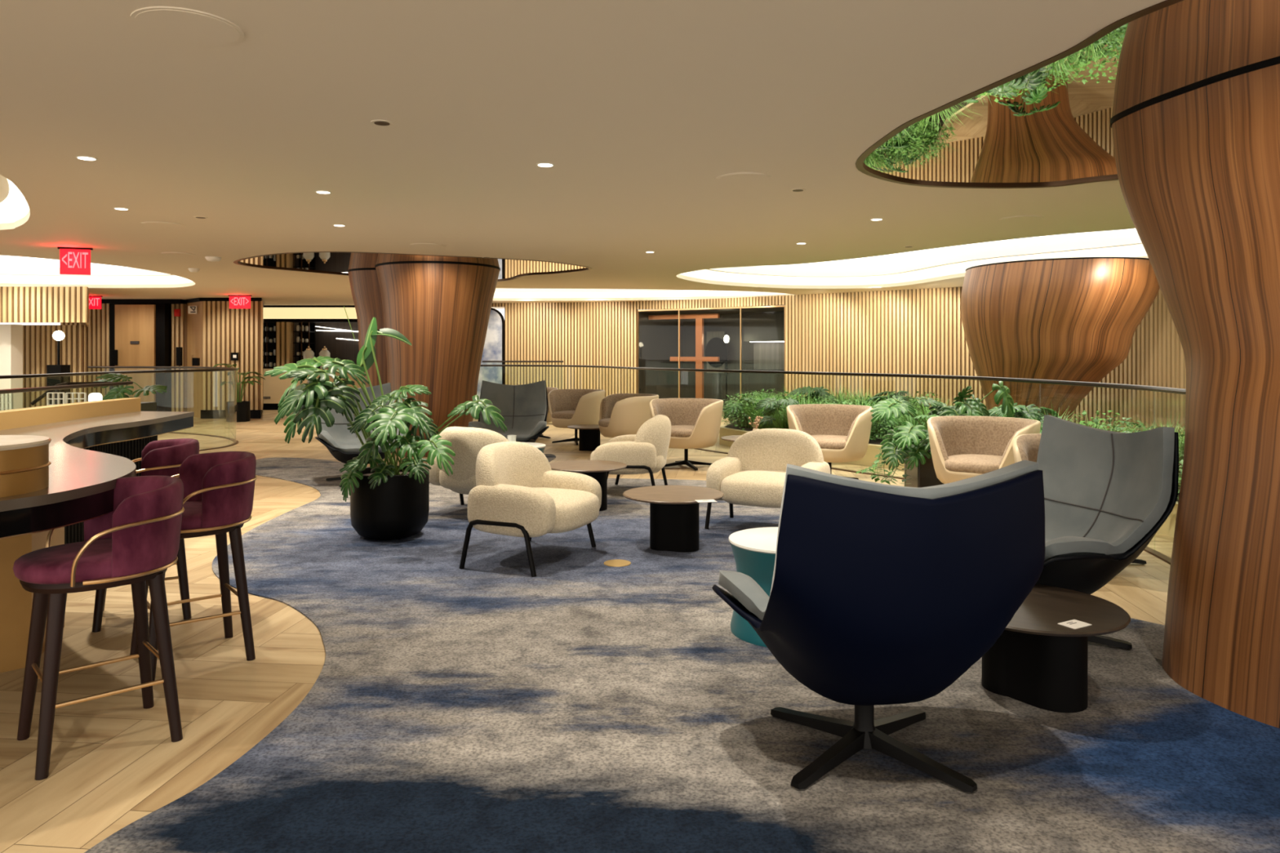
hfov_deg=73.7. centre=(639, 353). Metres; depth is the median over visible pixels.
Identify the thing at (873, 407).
grass tuft
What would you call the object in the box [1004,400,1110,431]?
grass tuft
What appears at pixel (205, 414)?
baseboard
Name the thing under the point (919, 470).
monstera plant
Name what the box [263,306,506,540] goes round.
monstera plant
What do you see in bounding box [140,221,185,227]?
ceiling speaker
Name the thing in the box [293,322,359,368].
wall
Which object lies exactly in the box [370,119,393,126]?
sprinkler
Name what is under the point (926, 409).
grass tuft
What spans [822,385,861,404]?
grass tuft
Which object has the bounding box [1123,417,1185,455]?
grass tuft
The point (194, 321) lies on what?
oak panel
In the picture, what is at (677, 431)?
seat cushion
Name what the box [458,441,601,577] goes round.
armchair
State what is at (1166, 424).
grass tuft
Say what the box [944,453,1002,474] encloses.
seat cushion
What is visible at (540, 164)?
recessed light
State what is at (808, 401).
grass tuft
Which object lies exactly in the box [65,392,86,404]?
lattice screen
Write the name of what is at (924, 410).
grass tuft
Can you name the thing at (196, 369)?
glass railing
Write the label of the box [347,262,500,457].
wooden column
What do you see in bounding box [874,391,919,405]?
plant
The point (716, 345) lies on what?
wall screen
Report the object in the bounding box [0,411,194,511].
countertop
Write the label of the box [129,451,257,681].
bar stool
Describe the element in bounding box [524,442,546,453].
table
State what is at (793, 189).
sprinkler
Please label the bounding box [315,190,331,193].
recessed light
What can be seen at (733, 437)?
coffee table
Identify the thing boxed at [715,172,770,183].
ceiling speaker
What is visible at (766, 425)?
grass tuft
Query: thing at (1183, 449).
grass tuft
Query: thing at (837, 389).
grass tuft
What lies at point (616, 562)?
disc
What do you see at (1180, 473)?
leafy shrub
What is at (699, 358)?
frame
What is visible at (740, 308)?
storefront
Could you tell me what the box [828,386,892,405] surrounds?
grass tuft
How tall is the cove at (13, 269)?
0.280 m
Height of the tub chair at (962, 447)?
0.806 m
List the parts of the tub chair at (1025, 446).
leg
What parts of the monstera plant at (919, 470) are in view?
stem, stem, pot, stem, stem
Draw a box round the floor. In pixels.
[0,409,1173,852]
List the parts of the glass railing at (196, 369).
handrail, glass panel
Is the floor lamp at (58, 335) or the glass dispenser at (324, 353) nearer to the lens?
the floor lamp at (58, 335)
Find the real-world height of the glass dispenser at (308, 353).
0.550 m
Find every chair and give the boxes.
[315,382,411,486]
[467,380,549,442]
[538,386,558,438]
[547,389,604,444]
[598,393,658,437]
[649,398,723,470]
[711,459,1044,792]
[786,404,873,479]
[927,415,1040,484]
[1012,433,1146,564]
[1035,414,1178,648]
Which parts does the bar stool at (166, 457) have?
leg, leg, arm rod, arm rod, backrest, leg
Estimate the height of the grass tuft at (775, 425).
0.439 m
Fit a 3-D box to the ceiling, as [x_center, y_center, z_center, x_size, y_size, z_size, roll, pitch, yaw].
[-2.750,-1.200,10.500,24.500,0.060,24.000,0,0,0]
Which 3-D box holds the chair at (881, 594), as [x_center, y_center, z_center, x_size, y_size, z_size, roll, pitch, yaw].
[0.783,0.849,2.883,0.967,1.036,0.912,0,0,-7]
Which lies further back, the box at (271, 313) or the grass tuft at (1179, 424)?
the box at (271, 313)
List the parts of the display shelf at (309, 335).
panel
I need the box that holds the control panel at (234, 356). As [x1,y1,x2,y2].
[231,352,238,360]
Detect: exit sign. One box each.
[57,246,93,275]
[88,295,102,309]
[227,294,252,308]
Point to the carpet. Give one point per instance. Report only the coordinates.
(583, 704)
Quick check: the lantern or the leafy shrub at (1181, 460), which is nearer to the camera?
the leafy shrub at (1181, 460)
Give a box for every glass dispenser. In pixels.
[302,346,314,359]
[319,346,330,368]
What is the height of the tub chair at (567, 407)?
0.806 m
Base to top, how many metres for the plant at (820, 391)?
0.556 m
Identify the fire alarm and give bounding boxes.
[173,309,181,316]
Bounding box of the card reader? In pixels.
[176,346,182,365]
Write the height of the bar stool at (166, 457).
0.914 m
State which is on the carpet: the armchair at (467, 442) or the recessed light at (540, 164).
the armchair at (467, 442)
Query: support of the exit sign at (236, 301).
hanging from the ceiling
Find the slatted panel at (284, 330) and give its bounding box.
[276,321,293,366]
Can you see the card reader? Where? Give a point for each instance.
(179, 349)
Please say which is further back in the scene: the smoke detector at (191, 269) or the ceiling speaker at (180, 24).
the smoke detector at (191, 269)
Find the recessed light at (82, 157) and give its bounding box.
[75,155,97,160]
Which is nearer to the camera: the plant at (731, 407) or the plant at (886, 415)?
the plant at (886, 415)
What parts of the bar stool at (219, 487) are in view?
leg, leg, seat, seat frame, backrest, arm rod, leg, leg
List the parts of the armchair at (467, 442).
armrest, seat, leg frame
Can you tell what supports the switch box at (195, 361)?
attached to the wall at (226, 331)
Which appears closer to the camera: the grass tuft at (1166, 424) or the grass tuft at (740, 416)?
the grass tuft at (1166, 424)
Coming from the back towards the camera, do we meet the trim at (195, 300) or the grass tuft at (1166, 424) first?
the trim at (195, 300)
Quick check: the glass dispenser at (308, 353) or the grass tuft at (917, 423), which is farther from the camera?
the glass dispenser at (308, 353)
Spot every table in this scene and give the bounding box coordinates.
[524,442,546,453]
[550,460,626,511]
[567,424,599,451]
[622,485,724,552]
[720,435,741,441]
[728,527,777,647]
[982,584,1130,713]
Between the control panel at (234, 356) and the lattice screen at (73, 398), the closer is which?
the lattice screen at (73, 398)
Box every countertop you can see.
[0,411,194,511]
[262,368,361,409]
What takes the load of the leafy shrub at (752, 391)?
on the planting bed
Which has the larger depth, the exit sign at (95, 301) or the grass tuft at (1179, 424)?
the exit sign at (95, 301)
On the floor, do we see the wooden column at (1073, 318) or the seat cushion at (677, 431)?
the wooden column at (1073, 318)
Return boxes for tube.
[315,325,358,341]
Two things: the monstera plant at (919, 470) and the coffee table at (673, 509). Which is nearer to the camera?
the coffee table at (673, 509)
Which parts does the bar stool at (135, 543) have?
leg, arm rod, leg, seat, seat frame, arm rod, backrest, leg, leg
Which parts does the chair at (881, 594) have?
leg, leg, leg, leg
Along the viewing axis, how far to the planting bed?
10.44 m
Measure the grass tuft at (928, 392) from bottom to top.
0.536 m
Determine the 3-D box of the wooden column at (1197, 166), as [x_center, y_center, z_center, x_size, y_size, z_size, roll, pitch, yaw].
[3.227,0.098,3.688,1.996,2.564,1.834,0,0,0]
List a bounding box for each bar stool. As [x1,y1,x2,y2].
[13,475,184,780]
[92,438,199,631]
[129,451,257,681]
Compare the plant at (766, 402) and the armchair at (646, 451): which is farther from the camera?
the plant at (766, 402)
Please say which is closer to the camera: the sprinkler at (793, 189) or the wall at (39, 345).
the sprinkler at (793, 189)
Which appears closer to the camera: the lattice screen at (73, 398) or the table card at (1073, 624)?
the table card at (1073, 624)
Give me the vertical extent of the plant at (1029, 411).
0.556 m
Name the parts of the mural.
frame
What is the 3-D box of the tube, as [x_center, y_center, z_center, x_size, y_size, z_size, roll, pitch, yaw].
[-7.300,-0.469,21.326,1.602,0.421,0.071,0,0,0]
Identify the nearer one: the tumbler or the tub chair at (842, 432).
the tumbler
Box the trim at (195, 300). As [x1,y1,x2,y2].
[101,297,263,306]
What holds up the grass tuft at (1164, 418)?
in the planting bed
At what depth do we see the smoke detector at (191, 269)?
11.74 m
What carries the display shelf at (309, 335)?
on the countertop at (273, 388)
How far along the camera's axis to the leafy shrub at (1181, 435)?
7.38 m
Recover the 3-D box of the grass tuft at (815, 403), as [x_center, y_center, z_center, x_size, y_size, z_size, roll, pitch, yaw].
[2.217,0.879,11.920,1.041,0.483,1.018,0,0,0]
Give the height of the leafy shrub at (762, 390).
0.453 m
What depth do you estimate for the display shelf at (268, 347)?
21.25 m
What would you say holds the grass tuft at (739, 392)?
in the planting bed
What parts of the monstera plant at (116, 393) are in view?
stem, pot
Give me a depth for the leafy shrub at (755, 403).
12.51 m
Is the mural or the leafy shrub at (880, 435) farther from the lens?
the mural
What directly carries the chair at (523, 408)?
on the carpet
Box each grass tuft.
[722,404,759,426]
[723,392,786,428]
[730,391,774,411]
[737,391,788,408]
[740,395,783,429]
[755,406,788,429]
[765,390,835,429]
[771,403,816,428]
[776,383,810,403]
[795,389,852,404]
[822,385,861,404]
[824,392,863,404]
[825,394,884,437]
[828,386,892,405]
[835,387,879,403]
[857,392,922,423]
[873,407,901,435]
[874,387,943,408]
[882,409,927,429]
[883,408,933,444]
[900,395,953,425]
[909,391,954,413]
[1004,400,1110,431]
[1064,413,1148,431]
[1084,418,1181,443]
[1106,413,1185,448]
[1111,420,1185,486]
[1119,417,1184,448]
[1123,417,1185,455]
[1152,424,1184,454]
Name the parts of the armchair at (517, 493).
leg frame, armrest, backrest, leg frame, seat, armrest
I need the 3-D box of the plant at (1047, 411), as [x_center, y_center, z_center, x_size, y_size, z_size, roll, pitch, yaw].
[4.894,0.895,10.810,0.598,0.455,0.676,0,0,-41]
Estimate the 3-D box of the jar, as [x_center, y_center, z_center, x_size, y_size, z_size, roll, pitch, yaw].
[-8.096,0.150,20.850,0.260,0.460,0.260,0,0,0]
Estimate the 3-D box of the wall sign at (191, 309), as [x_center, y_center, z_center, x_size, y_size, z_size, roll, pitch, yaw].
[-9.560,-0.927,18.220,0.185,0.171,0.060,0,0,0]
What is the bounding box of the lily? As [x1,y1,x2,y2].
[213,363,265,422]
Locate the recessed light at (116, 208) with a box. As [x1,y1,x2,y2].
[113,207,128,209]
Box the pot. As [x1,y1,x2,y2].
[226,400,250,422]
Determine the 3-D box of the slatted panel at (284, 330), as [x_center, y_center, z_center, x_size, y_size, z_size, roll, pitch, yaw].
[-8.705,-0.190,20.950,0.310,1.140,0.300,0,0,0]
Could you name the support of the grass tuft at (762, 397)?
in the planting bed
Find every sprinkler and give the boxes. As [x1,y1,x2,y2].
[193,216,207,218]
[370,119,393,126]
[790,188,805,191]
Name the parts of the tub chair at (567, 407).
leg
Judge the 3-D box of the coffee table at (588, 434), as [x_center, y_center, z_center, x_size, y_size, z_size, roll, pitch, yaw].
[-0.720,1.208,12.100,0.625,0.343,0.625,0,0,0]
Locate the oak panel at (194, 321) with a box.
[186,301,202,417]
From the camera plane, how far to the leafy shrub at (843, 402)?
10.95 m
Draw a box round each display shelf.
[262,322,276,368]
[293,322,315,363]
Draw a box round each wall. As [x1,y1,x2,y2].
[0,286,88,327]
[22,324,86,408]
[60,303,109,401]
[171,303,186,411]
[202,300,262,409]
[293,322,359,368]
[491,286,1186,439]
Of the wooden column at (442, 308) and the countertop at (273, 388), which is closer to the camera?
the wooden column at (442, 308)
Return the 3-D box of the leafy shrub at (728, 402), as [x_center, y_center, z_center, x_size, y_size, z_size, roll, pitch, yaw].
[1.623,0.865,13.650,0.972,0.474,0.951,0,0,26]
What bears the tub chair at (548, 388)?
on the floor
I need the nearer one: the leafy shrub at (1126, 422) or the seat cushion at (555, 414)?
the leafy shrub at (1126, 422)
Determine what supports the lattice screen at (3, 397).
on the floor
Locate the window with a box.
[639,306,784,410]
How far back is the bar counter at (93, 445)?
3.75 m
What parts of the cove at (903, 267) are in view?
glowing panel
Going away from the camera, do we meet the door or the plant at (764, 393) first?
the plant at (764, 393)
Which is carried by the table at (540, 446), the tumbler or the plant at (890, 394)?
the tumbler
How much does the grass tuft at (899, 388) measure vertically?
0.608 m
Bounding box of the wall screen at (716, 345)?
[705,331,725,373]
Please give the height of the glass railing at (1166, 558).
1.153 m
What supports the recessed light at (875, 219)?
in the ceiling
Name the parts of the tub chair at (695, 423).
leg, leg, leg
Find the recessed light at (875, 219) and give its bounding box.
[870,217,883,220]
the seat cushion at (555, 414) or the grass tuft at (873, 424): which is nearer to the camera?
the grass tuft at (873, 424)
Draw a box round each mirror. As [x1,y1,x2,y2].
[233,251,591,281]
[855,0,1279,188]
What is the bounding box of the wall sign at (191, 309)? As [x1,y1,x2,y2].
[187,306,197,313]
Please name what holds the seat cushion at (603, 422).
on the tub chair at (620, 414)
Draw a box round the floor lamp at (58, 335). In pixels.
[46,330,70,404]
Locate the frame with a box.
[648,313,719,398]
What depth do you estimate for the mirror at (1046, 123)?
4.01 m
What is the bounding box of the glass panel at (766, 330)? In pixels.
[742,311,784,397]
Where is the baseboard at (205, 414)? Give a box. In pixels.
[200,409,262,418]
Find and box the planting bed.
[719,419,1180,537]
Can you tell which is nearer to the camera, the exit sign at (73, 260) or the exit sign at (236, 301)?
the exit sign at (73, 260)
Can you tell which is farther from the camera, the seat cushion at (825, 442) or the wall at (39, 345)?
the wall at (39, 345)
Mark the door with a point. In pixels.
(140, 334)
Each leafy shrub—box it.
[721,401,761,430]
[722,392,759,418]
[729,391,772,403]
[751,394,799,404]
[753,388,782,398]
[774,391,806,413]
[786,396,822,406]
[813,395,839,404]
[826,399,882,439]
[848,395,877,404]
[869,420,897,441]
[871,409,924,435]
[905,391,951,414]
[911,400,932,419]
[1031,416,1084,433]
[1066,410,1137,432]
[1085,417,1153,432]
[1094,419,1184,439]
[1177,448,1183,486]
[1177,453,1183,498]
[1178,429,1185,462]
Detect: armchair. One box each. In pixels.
[426,426,509,505]
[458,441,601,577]
[590,414,671,485]
[704,428,830,528]
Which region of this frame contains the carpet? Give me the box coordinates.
[84,453,1279,852]
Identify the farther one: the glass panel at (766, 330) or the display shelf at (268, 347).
the display shelf at (268, 347)
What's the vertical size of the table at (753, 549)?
0.458 m
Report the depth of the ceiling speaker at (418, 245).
9.20 m
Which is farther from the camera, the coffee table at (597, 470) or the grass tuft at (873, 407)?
the grass tuft at (873, 407)
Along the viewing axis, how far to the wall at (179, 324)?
18.73 m
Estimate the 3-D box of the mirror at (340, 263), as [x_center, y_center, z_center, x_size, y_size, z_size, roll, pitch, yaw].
[-3.164,-1.178,11.693,4.170,0.024,3.814,0,0,-39]
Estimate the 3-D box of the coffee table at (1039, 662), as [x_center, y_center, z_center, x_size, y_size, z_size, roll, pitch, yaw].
[1.575,1.193,3.440,0.700,0.360,0.700,0,0,35]
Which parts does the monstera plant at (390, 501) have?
stem, stem, stem, stem, stem, stem, stem, stem, stem, stem, stem, stem, stem, stem, stem, stem, stem, pot, stem, stem, stem, stem, stem, stem, stem, stem, stem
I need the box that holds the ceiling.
[0,0,1165,308]
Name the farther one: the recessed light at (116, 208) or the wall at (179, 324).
the wall at (179, 324)
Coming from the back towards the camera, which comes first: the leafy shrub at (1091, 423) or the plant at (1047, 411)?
the plant at (1047, 411)
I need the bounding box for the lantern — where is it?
[88,392,102,401]
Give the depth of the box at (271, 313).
20.90 m
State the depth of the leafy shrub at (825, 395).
14.25 m
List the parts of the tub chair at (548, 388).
leg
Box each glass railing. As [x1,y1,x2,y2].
[0,365,238,451]
[480,364,1186,564]
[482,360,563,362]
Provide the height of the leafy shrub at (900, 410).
0.383 m
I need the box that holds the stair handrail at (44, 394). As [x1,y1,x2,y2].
[30,381,118,405]
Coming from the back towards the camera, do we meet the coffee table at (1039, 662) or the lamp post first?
the lamp post
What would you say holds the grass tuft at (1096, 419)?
in the planting bed
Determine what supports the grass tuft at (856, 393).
in the planting bed
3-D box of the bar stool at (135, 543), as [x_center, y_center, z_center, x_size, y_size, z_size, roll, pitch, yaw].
[-1.930,0.925,3.059,0.564,0.914,0.517,0,0,36]
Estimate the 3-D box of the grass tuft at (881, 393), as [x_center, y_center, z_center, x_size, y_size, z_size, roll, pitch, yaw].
[3.482,0.807,11.928,1.262,0.625,1.290,0,0,-20]
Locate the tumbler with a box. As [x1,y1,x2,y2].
[506,435,515,441]
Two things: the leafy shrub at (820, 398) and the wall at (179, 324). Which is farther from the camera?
the wall at (179, 324)
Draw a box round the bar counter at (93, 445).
[0,381,194,673]
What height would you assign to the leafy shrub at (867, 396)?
0.424 m
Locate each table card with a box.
[695,499,717,502]
[1057,619,1092,629]
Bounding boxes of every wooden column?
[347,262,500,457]
[960,257,1159,421]
[1110,59,1279,728]
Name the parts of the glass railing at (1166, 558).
handrail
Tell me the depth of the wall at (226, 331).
18.02 m
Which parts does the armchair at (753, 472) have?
leg frame, armrest, seat, backrest, armrest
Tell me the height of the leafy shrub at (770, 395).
0.422 m
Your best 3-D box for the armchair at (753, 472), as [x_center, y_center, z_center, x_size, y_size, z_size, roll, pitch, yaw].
[1.009,0.994,6.660,0.900,0.765,0.785,0,0,28]
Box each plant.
[93,373,167,411]
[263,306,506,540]
[723,396,760,425]
[750,392,773,398]
[754,397,799,428]
[786,386,837,403]
[856,381,1013,487]
[867,395,911,420]
[870,410,900,439]
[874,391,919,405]
[988,402,1044,430]
[1005,406,1058,418]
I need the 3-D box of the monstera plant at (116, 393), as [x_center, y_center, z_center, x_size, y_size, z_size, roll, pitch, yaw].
[-5.915,0.806,9.874,1.070,1.148,0.552,0,0,0]
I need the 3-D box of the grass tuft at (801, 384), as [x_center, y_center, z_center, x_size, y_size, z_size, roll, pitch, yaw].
[2.809,0.818,15.291,1.259,0.604,1.232,0,0,-6]
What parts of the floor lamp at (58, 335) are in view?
globe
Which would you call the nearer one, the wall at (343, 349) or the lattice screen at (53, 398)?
the lattice screen at (53, 398)
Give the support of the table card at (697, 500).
on the coffee table at (673, 509)
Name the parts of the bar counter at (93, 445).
brass panel, screen rail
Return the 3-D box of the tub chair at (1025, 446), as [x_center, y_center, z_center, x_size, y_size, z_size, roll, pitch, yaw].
[2.951,0.971,5.619,0.816,0.806,0.907,0,0,-43]
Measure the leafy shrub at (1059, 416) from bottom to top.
0.467 m
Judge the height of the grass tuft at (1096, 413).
0.521 m
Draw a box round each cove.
[0,174,29,223]
[0,255,192,284]
[493,288,785,297]
[680,228,1146,285]
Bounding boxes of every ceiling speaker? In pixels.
[130,5,244,45]
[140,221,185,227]
[160,252,195,256]
[410,243,444,247]
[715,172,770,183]
[999,215,1044,222]
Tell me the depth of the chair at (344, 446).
9.18 m
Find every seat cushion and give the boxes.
[551,410,575,418]
[598,417,610,426]
[671,425,694,437]
[810,435,847,448]
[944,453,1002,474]
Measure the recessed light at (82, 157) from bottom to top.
0.006 m
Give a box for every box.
[191,357,199,365]
[262,305,357,322]
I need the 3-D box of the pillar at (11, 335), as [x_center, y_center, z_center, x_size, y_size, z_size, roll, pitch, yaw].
[-11.850,0.425,15.750,0.700,1.910,0.300,0,0,0]
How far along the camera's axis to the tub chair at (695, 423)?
10.21 m
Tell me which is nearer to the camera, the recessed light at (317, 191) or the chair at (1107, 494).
the chair at (1107, 494)
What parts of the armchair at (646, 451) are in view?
armrest, armrest, seat, leg frame, leg frame, backrest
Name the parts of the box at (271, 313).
lit panel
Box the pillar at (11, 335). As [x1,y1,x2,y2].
[0,324,22,410]
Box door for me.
[109,303,171,411]
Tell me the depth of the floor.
3.56 m
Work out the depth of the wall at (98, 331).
18.52 m
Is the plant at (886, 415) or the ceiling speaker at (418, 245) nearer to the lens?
the ceiling speaker at (418, 245)
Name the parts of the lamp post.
bulb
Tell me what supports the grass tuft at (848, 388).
in the planting bed
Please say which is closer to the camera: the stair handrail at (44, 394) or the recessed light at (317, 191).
the recessed light at (317, 191)
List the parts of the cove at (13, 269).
glowing panel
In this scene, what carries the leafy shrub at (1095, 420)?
in the planting bed
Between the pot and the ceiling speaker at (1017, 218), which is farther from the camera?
the pot
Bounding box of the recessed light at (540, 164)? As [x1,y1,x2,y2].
[536,162,554,167]
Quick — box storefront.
[636,305,785,402]
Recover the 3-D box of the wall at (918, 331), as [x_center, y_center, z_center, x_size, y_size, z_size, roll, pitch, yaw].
[3.096,0.105,13.680,6.112,2.550,22.465,0,0,-38]
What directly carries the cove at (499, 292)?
attached to the ceiling
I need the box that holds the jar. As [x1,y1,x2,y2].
[302,350,314,359]
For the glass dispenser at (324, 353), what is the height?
0.550 m
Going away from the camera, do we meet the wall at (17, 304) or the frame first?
the wall at (17, 304)
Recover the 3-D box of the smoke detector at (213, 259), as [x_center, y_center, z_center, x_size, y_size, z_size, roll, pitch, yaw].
[-5.200,-1.145,10.400,0.180,0.050,0.180,0,0,0]
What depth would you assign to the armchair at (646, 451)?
8.06 m
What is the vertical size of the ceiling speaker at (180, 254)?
0.007 m
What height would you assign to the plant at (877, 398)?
0.505 m
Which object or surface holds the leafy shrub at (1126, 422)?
in the planting bed
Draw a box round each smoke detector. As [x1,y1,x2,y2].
[188,267,199,272]
[204,256,221,262]
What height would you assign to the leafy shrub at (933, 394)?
0.530 m
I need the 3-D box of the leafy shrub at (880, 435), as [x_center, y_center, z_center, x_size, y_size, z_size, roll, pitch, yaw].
[3.104,0.976,10.803,0.678,0.269,0.693,0,0,-4]
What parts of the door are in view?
plate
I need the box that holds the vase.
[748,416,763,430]
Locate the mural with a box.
[476,307,504,399]
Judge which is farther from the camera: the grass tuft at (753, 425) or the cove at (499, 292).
the cove at (499, 292)
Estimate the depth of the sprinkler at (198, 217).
7.33 m
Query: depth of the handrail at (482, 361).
18.39 m
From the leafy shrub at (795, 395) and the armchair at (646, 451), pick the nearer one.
the armchair at (646, 451)
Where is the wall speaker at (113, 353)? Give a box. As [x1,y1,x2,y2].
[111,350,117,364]
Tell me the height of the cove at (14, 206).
0.280 m
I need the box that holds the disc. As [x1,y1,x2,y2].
[603,559,631,566]
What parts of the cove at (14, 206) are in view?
glowing panel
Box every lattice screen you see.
[0,393,13,410]
[46,392,65,405]
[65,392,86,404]
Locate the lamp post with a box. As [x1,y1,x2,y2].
[724,335,728,404]
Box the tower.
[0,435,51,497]
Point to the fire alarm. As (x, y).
(177, 313)
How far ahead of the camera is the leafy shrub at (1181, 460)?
6.37 m

